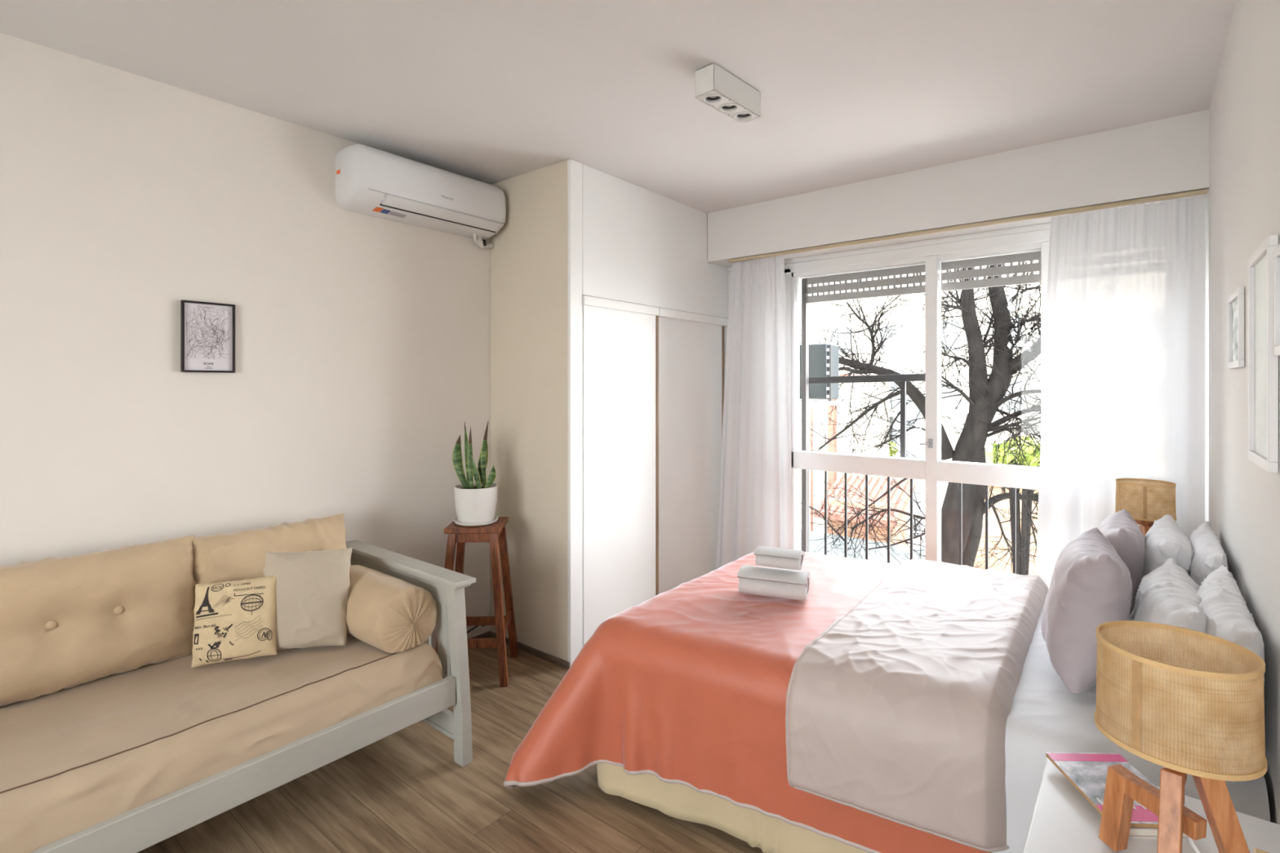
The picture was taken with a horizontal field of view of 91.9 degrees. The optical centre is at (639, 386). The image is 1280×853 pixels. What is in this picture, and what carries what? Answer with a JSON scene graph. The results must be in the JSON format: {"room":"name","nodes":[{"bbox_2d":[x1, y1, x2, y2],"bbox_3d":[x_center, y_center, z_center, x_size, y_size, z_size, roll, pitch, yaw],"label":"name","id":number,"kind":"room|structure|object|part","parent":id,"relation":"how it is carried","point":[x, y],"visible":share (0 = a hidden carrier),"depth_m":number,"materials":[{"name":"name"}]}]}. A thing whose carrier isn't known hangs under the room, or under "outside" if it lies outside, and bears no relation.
{"room":"studio apartment","nodes":[
{"label":"studio apartment","id":0,"kind":"room"},
{"bbox_2d":[0,32,490,649],"bbox_3d":[-1.925,0.138,2.294,0.120,2.574,6.590,0,0,39],"label":"wall","id":1,"kind":"structure","parent":0,"point":[362,342],"depth_m":2.45,"materials":[{"name":"white paint"}]},
{"bbox_2d":[180,299,235,373],"bbox_3d":[-1.707,-0.194,2.452,0.019,0.277,0.180,0,0,39],"label":"picture frame","id":2,"kind":"object","parent":1,"relation":"attached to","point":[207,329],"visible":1,"depth_m":2.45,"materials":[{"name":"paper"}]},
{"bbox_2d":[335,143,506,248],"bbox_3d":[-1.052,-0.934,3.120,0.198,0.335,0.871,0,0,39],"label":"air conditioner","id":3,"kind":"object","parent":1,"relation":"attached to","point":[371,181],"visible":1,"depth_m":2.98,"materials":[{"name":"white plastic"}]},
{"bbox_2d":[471,631,491,638],"bbox_3d":[-2.359,1.407,1.652,0.012,0.035,4.807,0,0,39],"label":"baseboard","id":4,"kind":"structure","parent":1,"relation":"attached to","point":[486,635],"depth_m":3.48,"materials":[{"name":"brown wood"}]},
{"bbox_2d":[137,637,763,852],"bbox_3d":[-0.672,1.475,1.282,3.342,0.100,6.590,0,0,39],"label":"floor","id":5,"kind":"structure","parent":0,"point":[405,791],"depth_m":2.09,"materials":[{"name":"brown wood"}]},
{"bbox_2d":[28,540,475,852],"bbox_3d":[-1.579,1.072,1.860,0.915,0.706,1.954,0,0,39],"label":"frame","id":6,"kind":"object","parent":5,"relation":"on","point":[135,830],"visible":0.4,"depth_m":2.00,"materials":[{"name":"grey paint"}]},
{"bbox_2d":[0,633,443,852],"bbox_3d":[-1.586,1.052,1.862,0.772,0.191,1.785,0,0,39],"label":"mattress","id":7,"kind":"object","parent":6,"relation":"on","point":[81,757],"visible":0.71,"depth_m":1.82,"materials":[{"name":"beige fabric"}]},
{"bbox_2d":[0,534,195,706],"bbox_3d":[-1.943,0.761,1.900,0.202,0.429,0.981,0,0,39],"label":"cushion","id":8,"kind":"object","parent":7,"relation":"on","point":[67,622],"visible":0.97,"depth_m":2.00,"materials":[{"name":"beige fabric"}]},
{"bbox_2d":[191,575,276,667],"bbox_3d":[-1.431,0.827,2.194,0.276,0.280,0.122,0,0,-15],"label":"cushion","id":9,"kind":"object","parent":7,"relation":"on","point":[235,620],"visible":1,"depth_m":2.16,"materials":[{"name":"fabric"}]},
{"bbox_2d":[192,513,346,606],"bbox_3d":[-1.471,0.766,2.492,0.238,0.420,0.577,0,0,39],"label":"cushion","id":10,"kind":"object","parent":7,"relation":"on","point":[218,557],"visible":0.41,"depth_m":2.37,"materials":[{"name":"beige fabric"}]},
{"bbox_2d":[262,547,352,649],"bbox_3d":[-1.242,0.790,2.304,0.299,0.350,0.156,0,0,-9],"label":"square cushion","id":11,"kind":"object","parent":7,"relation":"on","point":[312,587],"visible":0.8,"depth_m":2.27,"materials":[{"name":"grey fabric"}]},
{"bbox_2d":[346,564,437,653],"bbox_3d":[-1.031,0.849,2.421,0.540,0.221,0.250,0,0,39],"label":"bolster cushion","id":12,"kind":"object","parent":7,"relation":"on","point":[389,614],"visible":0.74,"depth_m":2.26,"materials":[{"name":"beige fabric"}]},
{"bbox_3d":[-1.288,1.141,1.601,0.028,0.104,1.872,0,0,39],"label":"rail","id":13,"kind":"part","parent":6,"relation":"part of","materials":[{"name":"grey paint"}]},
{"bbox_3d":[-1.013,0.787,2.580,0.763,0.076,0.032,0,0,39],"label":"arm rail","id":14,"kind":"part","parent":6,"relation":"part of","materials":[{"name":"grey paint"}]},
{"bbox_3d":[-0.996,1.300,2.601,0.763,0.080,0.032,0,0,39],"label":"arm rail","id":15,"kind":"part","parent":6,"relation":"part of","materials":[{"name":"grey paint"}]},
{"bbox_3d":[-0.682,1.087,2.338,0.055,0.676,0.084,0,0,39],"label":"post","id":16,"kind":"part","parent":6,"relation":"part of","materials":[{"name":"grey paint"}]},
{"bbox_2d":[435,516,518,686],"bbox_3d":[-0.814,1.055,3.106,0.356,0.745,0.356,0,0,-3],"label":"bar stool","id":17,"kind":"object","parent":5,"relation":"on","point":[495,533],"visible":0.64,"depth_m":2.99,"materials":[{"name":"red wood"}]},
{"bbox_3d":[-0.938,1.067,2.971,0.049,0.723,0.136,0,0,42],"label":"leg","id":18,"kind":"part","parent":17,"relation":"part of","materials":[{"name":"red wood"}]},
{"bbox_3d":[-0.949,1.067,3.229,0.136,0.723,0.049,0,0,42],"label":"leg","id":19,"kind":"part","parent":17,"relation":"part of","materials":[{"name":"red wood"}]},
{"bbox_2d":[452,420,498,526],"bbox_3d":[-0.821,0.427,3.105,0.220,0.510,0.220,0,0,39],"label":"potted snake plant","id":20,"kind":"object","parent":17,"relation":"on","point":[475,503],"visible":1,"depth_m":3.07,"materials":[{"name":"green plant"}]},
{"bbox_3d":[-0.821,0.585,3.105,0.212,0.173,0.212,0,0,39],"label":"pot","id":21,"kind":"part","parent":20,"relation":"part of","materials":[{"name":"white ceramic"}]},
{"bbox_3d":[-0.814,0.696,3.106,0.264,0.025,0.264,0,0,-3],"label":"seat","id":22,"kind":"part","parent":17,"relation":"part of","materials":[{"name":"red wood"}]},
{"bbox_3d":[-0.680,1.067,2.983,0.136,0.723,0.049,0,0,42],"label":"leg","id":23,"kind":"part","parent":17,"relation":"part of","materials":[{"name":"red wood"}]},
{"bbox_3d":[-0.691,1.067,3.241,0.049,0.723,0.136,0,0,42],"label":"leg","id":24,"kind":"part","parent":17,"relation":"part of","materials":[{"name":"red wood"}]},
{"bbox_2d":[489,159,728,669],"bbox_3d":[-0.117,0.139,3.914,0.653,2.573,1.553,0,0,39],"label":"wardrobe","id":25,"kind":"object","parent":5,"relation":"on","point":[609,310],"depth_m":3.40,"materials":[{"name":"beige paint"}]},
{"bbox_3d":[-0.600,0.139,3.341,0.621,2.573,0.030,0,0,39],"label":"panel","id":26,"kind":"part","parent":25,"relation":"part of","materials":[{"name":"beige paint"}]},
{"bbox_3d":[-0.335,0.139,3.167,0.030,2.573,0.089,0,0,39],"label":"corner post","id":27,"kind":"part","parent":25,"relation":"part of","materials":[{"name":"white laminate"}]},
{"bbox_3d":[-0.105,0.485,3.449,0.020,1.820,0.615,0,0,39],"label":"sliding door","id":28,"kind":"part","parent":25,"relation":"part of","materials":[{"name":"white laminate"}]},
{"bbox_3d":[0.149,-0.810,3.767,0.028,0.675,1.445,0,0,39],"label":"panel","id":29,"kind":"part","parent":25,"relation":"part of","materials":[{"name":"white laminate"}]},
{"bbox_3d":[0.096,0.485,3.696,0.028,1.820,0.019,0,0,39],"label":"edge trim","id":30,"kind":"part","parent":25,"relation":"part of","materials":[{"name":"wood"}]},
{"bbox_3d":[0.307,0.485,4.003,0.022,1.820,0.815,0,0,39],"label":"sliding door","id":31,"kind":"part","parent":25,"relation":"part of","materials":[{"name":"white laminate"}]},
{"bbox_3d":[0.571,0.485,4.328,0.028,1.820,0.019,0,0,39],"label":"edge trim","id":32,"kind":"part","parent":25,"relation":"part of","materials":[{"name":"beige wood"}]},
{"bbox_2d":[586,763,868,852],"bbox_3d":[0.963,1.147,2.315,1.917,0.555,1.462,0,0,32],"label":"bed","id":33,"kind":"object","parent":5,"relation":"on","point":[769,834],"visible":0.06,"depth_m":1.96,"materials":[{"name":"white fabric"}]},
{"bbox_2d":[502,551,1048,852],"bbox_3d":[0.643,1.105,2.421,1.558,0.643,1.886,0,0,39],"label":"duvet","id":34,"kind":"object","parent":33,"relation":"on","point":[868,713],"visible":0.94,"depth_m":1.93,"materials":[{"name":"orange fabric"}]},
{"bbox_2d":[737,564,809,600],"bbox_3d":[0.529,0.774,2.446,0.265,0.103,0.164,0,0,22],"label":"towel","id":35,"kind":"object","parent":34,"relation":"on","point":[794,584],"visible":1,"depth_m":2.40,"materials":[{"name":"white fabric"}]},
{"bbox_2d":[753,546,804,570],"bbox_3d":[0.547,0.675,2.437,0.179,0.073,0.119,0,0,24],"label":"towel","id":36,"kind":"object","parent":35,"relation":"on","point":[772,557],"visible":1,"depth_m":2.40,"materials":[{"name":"white fabric"}]},
{"bbox_2d":[991,594,1270,852],"bbox_3d":[1.513,1.021,2.001,0.597,0.343,1.475,0,0,39],"label":"sheet","id":37,"kind":"object","parent":33,"relation":"on","point":[1044,716],"visible":0.14,"depth_m":1.54,"materials":[{"name":"white fabric"}]},
{"bbox_2d":[1040,527,1132,693],"bbox_3d":[1.320,0.639,1.836,0.219,0.388,0.459,0,0,39],"label":"pillow","id":38,"kind":"object","parent":37,"relation":"on","point":[1091,586],"visible":0.79,"depth_m":1.69,"materials":[{"name":"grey fabric"}]},
{"bbox_2d":[1097,508,1145,615],"bbox_3d":[1.654,0.643,2.168,0.182,0.378,0.453,0,0,41],"label":"pillow","id":39,"kind":"object","parent":37,"relation":"on","point":[1119,528],"visible":0.3,"depth_m":2.00,"materials":[{"name":"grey fabric"}]},
{"bbox_2d":[1142,514,1193,577],"bbox_3d":[1.814,0.654,2.153,0.178,0.341,0.564,0,0,36],"label":"pillow","id":40,"kind":"object","parent":37,"relation":"on","point":[1165,540],"visible":0.3,"depth_m":2.01,"materials":[{"name":"white fabric"}]},
{"bbox_2d":[1128,557,1207,633],"bbox_3d":[1.446,0.679,1.694,0.185,0.304,0.583,0,0,39],"label":"pillow","id":41,"kind":"object","parent":37,"relation":"on","point":[1166,595],"visible":0.3,"depth_m":1.63,"materials":[{"name":"white fabric"}]},
{"bbox_2d":[1188,520,1227,586],"bbox_3d":[1.854,0.660,2.050,0.120,0.342,0.606,0,0,39],"label":"pillow","id":42,"kind":"object","parent":37,"relation":"on","point":[1209,554],"visible":0.31,"depth_m":1.92,"materials":[{"name":"white fabric"}]},
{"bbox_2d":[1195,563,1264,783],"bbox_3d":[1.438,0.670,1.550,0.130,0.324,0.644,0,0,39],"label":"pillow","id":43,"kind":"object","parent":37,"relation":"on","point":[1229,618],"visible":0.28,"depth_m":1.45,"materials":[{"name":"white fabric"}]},
{"bbox_2d":[1022,757,1279,852],"bbox_3d":[0.822,1.105,0.985,0.393,0.640,0.605,0,0,39],"label":"nightstand","id":44,"kind":"object","parent":5,"relation":"on","point":[1063,820],"visible":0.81,"depth_m":1.10,"materials":[{"name":"white paint"}]},
{"bbox_2d":[1128,826,1187,839],"bbox_3d":[0.920,0.777,1.170,0.122,0.016,0.200,0,0,5],"label":"book","id":45,"kind":"object","parent":44,"relation":"on","point":[1135,832],"visible":0.21,"depth_m":1.08,"materials":[{"name":"white paper"}]},
{"bbox_2d":[1045,751,1159,827],"bbox_3d":[0.906,0.763,1.180,0.148,0.009,0.219,0,0,5],"label":"magazine","id":46,"kind":"object","parent":45,"relation":"on","point":[1086,771],"visible":0.41,"depth_m":1.21,"materials":[{"name":"paper"}]},
{"bbox_2d":[1094,620,1266,852],"bbox_3d":[0.842,0.593,0.955,0.227,0.383,0.206,0,0,21],"label":"table lamp","id":47,"kind":"object","parent":44,"relation":"on","point":[1184,701],"visible":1,"depth_m":0.93,"materials":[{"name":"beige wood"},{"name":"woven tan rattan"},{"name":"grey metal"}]},
{"bbox_3d":[0.807,0.712,1.047,0.027,0.137,0.046,0,0,-15],"label":"leg","id":48,"kind":"part","parent":47,"relation":"part of","materials":[{"name":"orange wood"}]},
{"bbox_3d":[0.785,0.682,0.917,0.094,0.203,0.026,0,0,-44],"label":"leg","id":49,"kind":"part","parent":47,"relation":"part of","materials":[{"name":"orange wood"}]},
{"bbox_3d":[0.831,0.475,0.962,0.198,0.148,0.198,0,0,39],"label":"lamp shade","id":50,"kind":"part","parent":47,"relation":"part of","materials":[{"name":"beige wicker"}]},
{"bbox_3d":[0.883,0.719,0.895,0.032,0.130,0.160,0,0,-29],"label":"cord","id":51,"kind":"part","parent":47,"relation":"part of","materials":[{"name":"white paint"}]},
{"bbox_3d":[0.890,0.662,0.946,0.099,0.242,0.030,0,0,15],"label":"leg","id":52,"kind":"part","parent":47,"relation":"part of","materials":[{"name":"orange wood"}]},
{"bbox_2d":[1253,848,1269,852],"bbox_3d":[0.996,0.763,0.957,0.063,0.043,0.056,0,0,39],"label":"wooden box","id":53,"kind":"object","parent":44,"relation":"on","point":[1255,850],"visible":1,"depth_m":0.99,"materials":[{"name":"brown wood"}]},
{"bbox_3d":[1.823,1.525,3.650,2.450,0.160,0.230,0,0,39],"label":"ledge","id":54,"kind":"object","parent":5,"relation":"attached to","visible":0},
{"bbox_2d":[824,471,1016,573],"bbox_3d":[1.842,0.973,3.674,2.350,0.945,0.040,0,0,39],"label":"balcony railing","id":55,"kind":"object","parent":54,"relation":"on","point":[825,472],"visible":0.09,"depth_m":3.81,"materials":[{"name":"black metal"}]},
{"bbox_3d":[2.133,1.105,2.609,0.393,0.640,0.216,0,0,39],"label":"nightstand","id":56,"kind":"object","parent":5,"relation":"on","visible":0},
{"bbox_2d":[1115,478,1176,536],"bbox_3d":[2.131,0.593,2.598,0.216,0.383,0.218,0,0,15],"label":"table lamp","id":57,"kind":"object","parent":56,"relation":"on","point":[1147,501],"visible":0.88,"depth_m":2.54,"materials":[{"name":"beige fabric"}]},
{"bbox_3d":[2.127,0.475,2.608,0.198,0.148,0.198,0,0,39],"label":"lamp shade","id":58,"kind":"part","parent":57,"relation":"part of","materials":[{"name":"beige wicker"}]},
{"bbox_3d":[2.099,0.682,2.551,0.026,0.203,0.094,0,0,26],"label":"leg","id":59,"kind":"part","parent":57,"relation":"part of","materials":[{"name":"orange wood"}]},
{"bbox_2d":[0,0,1236,226],"bbox_3d":[-0.672,-1.209,1.282,3.342,0.120,6.590,0,0,39],"label":"ceiling","id":60,"kind":"structure","parent":0,"point":[489,91],"depth_m":2.28,"materials":[{"name":"paint"}]},
{"bbox_2d":[694,63,760,122],"bbox_3d":[0.335,-1.098,2.333,0.086,0.102,0.300,0,0,43],"label":"ceiling spotlight","id":61,"kind":"object","parent":60,"relation":"attached to","point":[714,86],"visible":1,"depth_m":2.28,"materials":[{"name":"white metal"}]},
{"bbox_2d":[707,109,1208,267],"bbox_3d":[1.489,-0.988,3.445,2.458,0.322,0.268,0,0,39],"label":"curtain pelmet","id":62,"kind":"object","parent":60,"relation":"attached to","point":[1170,155],"depth_m":3.10,"materials":[{"name":"white paint"}]},
{"bbox_2d":[728,188,1207,262],"bbox_3d":[1.476,-0.815,3.309,2.299,0.019,0.020,0,0,39],"label":"rail","id":63,"kind":"object","parent":62,"relation":"attached to","point":[1201,192],"visible":1,"depth_m":3.07,"materials":[{"name":"brown wood"}]},
{"bbox_2d":[715,255,791,568],"bbox_3d":[0.717,0.292,3.958,0.565,2.205,0.045,0,0,39],"label":"curtain","id":64,"kind":"object","parent":63,"relation":"hanging from","point":[755,495],"visible":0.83,"depth_m":3.94,"materials":[{"name":"white fabric"}]},
{"bbox_2d":[1035,195,1204,589],"bbox_3d":[2.143,0.292,2.808,0.620,2.205,0.066,0,0,39],"label":"curtain","id":65,"kind":"object","parent":63,"relation":"hanging from","point":[1123,386],"visible":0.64,"depth_m":2.79,"materials":[{"name":"white fabric"}]},
{"bbox_2d":[706,226,731,384],"bbox_3d":[1.348,0.138,3.783,3.102,2.574,0.080,0,0,39],"label":"wall","id":66,"kind":"structure","parent":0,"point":[730,273],"depth_m":4.34,"materials":[{"name":"white paint"}]},
{"bbox_2d":[784,228,1050,561],"bbox_3d":[1.721,0.285,3.445,2.010,2.160,0.127,0,0,39],"label":"window","id":67,"kind":"structure","parent":66,"relation":"attached to","point":[931,469],"depth_m":3.49,"materials":[{"name":"white paint"}]},
{"bbox_2d":[799,373,924,457],"bbox_3d":[1.394,0.224,3.907,0.861,0.602,0.030,0,0,39],"label":"metal frame","id":68,"kind":"object","parent":67,"relation":"attached to","point":[903,378],"visible":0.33,"depth_m":3.75,"materials":[{"name":"metal"}]},
{"bbox_3d":[1.394,-0.046,3.907,0.861,0.062,0.030,0,0,39],"label":"arm","id":69,"kind":"part","parent":68,"relation":"part of","materials":[{"name":"metal"}]},
{"bbox_3d":[1.593,0.244,3.748,0.028,0.562,0.023,0,0,39],"label":"post","id":70,"kind":"part","parent":68,"relation":"part of","materials":[{"name":"metal"}]},
{"bbox_2d":[801,251,1040,552],"bbox_3d":[1.800,0.260,3.509,1.862,2.211,0.047,0,0,39],"label":"roller shutter","id":71,"kind":"object","parent":67,"relation":"attached to","point":[1030,268],"visible":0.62,"depth_m":3.77,"materials":[{"name":"white plastic"}]},
{"bbox_2d":[799,260,1040,484],"bbox_3d":[17.005,-0.575,33.793,28.000,11.000,6.050,0,0,39],"label":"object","id":72,"kind":"object","parent":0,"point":[896,344],"visible":0.1,"depth_m":32.15,"materials":[{"name":"beige paint"}]},
{"bbox_2d":[1204,0,1279,824],"bbox_3d":[0.581,0.138,0.270,0.120,2.574,6.590,0,0,39],"label":"wall","id":73,"kind":"structure","parent":0,"point":[1242,198],"depth_m":1.70,"materials":[{"name":"white paint"}]},
{"bbox_2d":[727,222,1050,272],"bbox_3d":[1.567,-0.811,3.542,2.458,0.032,0.020,0,0,39],"label":"trim","id":74,"kind":"structure","parent":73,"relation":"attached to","point":[1046,225],"depth_m":3.50,"materials":[{"name":"white paint"}]},
{"bbox_2d":[1227,286,1244,368],"bbox_3d":[1.728,-0.163,1.796,0.012,0.220,0.263,0,0,39],"label":"picture frame","id":75,"kind":"object","parent":73,"relation":"attached to","point":[1236,301],"visible":1,"depth_m":1.78,"materials":[{"name":"white wood"}]},
{"bbox_2d":[1231,298,1237,361],"bbox_3d":[1.731,-0.163,1.794,0.005,0.180,0.223,0,0,39],"label":"art print","id":76,"kind":"object","parent":75,"relation":"attached to","point":[1234,301],"depth_m":1.83,"materials":[{"name":"white paper"}]},
{"bbox_2d":[1248,235,1278,473],"bbox_3d":[1.408,-0.067,1.402,0.015,0.492,0.310,0,0,39],"label":"picture frame","id":77,"kind":"object","parent":73,"relation":"attached to","point":[1263,365],"visible":0.97,"depth_m":1.40,"materials":[{"name":"white wood"}]},
{"bbox_2d":[1254,253,1266,457],"bbox_3d":[1.411,-0.067,1.399,0.006,0.448,0.266,0,0,39],"label":"art print","id":78,"kind":"object","parent":77,"relation":"attached to","point":[1260,260],"depth_m":1.42},
{"bbox_2d":[1274,244,1279,355],"bbox_3d":[1.197,-0.169,1.138,0.012,0.216,0.275,0,0,39],"label":"picture frame","id":79,"kind":"object","parent":73,"relation":"attached to","point":[1277,251],"visible":1,"depth_m":1.23,"materials":[{"name":"white wood"}]},
{"label":"outside","id":80,"kind":"structure","parent":0,"visible":0},
{"bbox_2d":[907,481,947,548],"bbox_3d":[15.590,4.975,35.225,100.000,0.100,65.600,0,0,39],"label":"ground","id":81,"kind":"structure","parent":80,"point":[944,486],"depth_m":25.92,"materials":[{"name":"white"}]},
{"bbox_2d":[799,373,888,533],"bbox_3d":[4.019,2.325,16.677,4.500,5.200,3.400,0,0,39],"label":"building","id":82,"kind":"structure","parent":81,"relation":"on","point":[844,388],"depth_m":14.63,"materials":[{"name":"beige paint"}]},
{"bbox_2d":[799,529,924,564],"bbox_3d":[3.035,3.875,11.161,4.100,2.100,2.220,0,0,39],"label":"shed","id":83,"kind":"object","parent":81,"relation":"on","point":[814,545],"visible":0.02,"depth_m":10.90,"materials":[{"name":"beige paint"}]},
{"bbox_2d":[813,472,916,546],"bbox_3d":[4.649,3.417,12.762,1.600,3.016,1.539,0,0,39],"label":"house","id":84,"kind":"structure","parent":81,"relation":"on","point":[876,491],"depth_m":12.62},
{"bbox_2d":[888,437,897,457],"bbox_3d":[6.166,3.015,18.141,2.667,3.835,1.142,0,0,39],"label":"shrub","id":85,"kind":"object","parent":81,"relation":"on","point":[892,444],"visible":0.02,"depth_m":17.47,"materials":[{"name":"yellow plant"}]},
{"bbox_2d":[888,395,920,542],"bbox_3d":[7.314,2.625,20.121,2.700,4.600,3.500,0,0,39],"label":"house","id":86,"kind":"structure","parent":81,"relation":"on","point":[913,446],"depth_m":19.77,"materials":[{"name":"grey paint"}]},
{"bbox_2d":[799,260,1040,573],"bbox_3d":[3.248,1.389,6.963,4.478,7.076,2.235,0,0,30],"label":"bare tree","id":87,"kind":"object","parent":81,"relation":"on","point":[986,395],"visible":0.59,"depth_m":6.67,"materials":[{"name":"brown plant"}]},
{"bbox_2d":[973,461,1039,575],"bbox_3d":[9.470,3.385,13.240,4.500,3.080,3.900,0,0,39],"label":"house","id":88,"kind":"structure","parent":81,"relation":"on","point":[994,531],"depth_m":12.68,"materials":[{"name":"beige paint"}]},
{"bbox_2d":[985,433,1040,575],"bbox_3d":[6.991,2.890,11.342,1.200,4.075,0.998,0,0,13],"label":"shrub","id":89,"kind":"object","parent":81,"relation":"on","point":[988,455],"visible":0.47,"depth_m":11.24,"materials":[{"name":"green plant"}]},
{"bbox_3d":[0.674,0.175,5.626,0.780,9.500,1.600,0,0,39],"label":"wall","id":90,"kind":"structure","parent":81,"relation":"on","visible":0},
{"bbox_2d":[799,343,839,405],"bbox_3d":[1.429,-0.100,5.453,0.612,0.520,0.280,0,0,39],"label":"outdoor unit","id":91,"kind":"object","parent":90,"relation":"attached to","point":[824,358],"visible":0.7,"depth_m":5.23,"materials":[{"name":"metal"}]}
]}

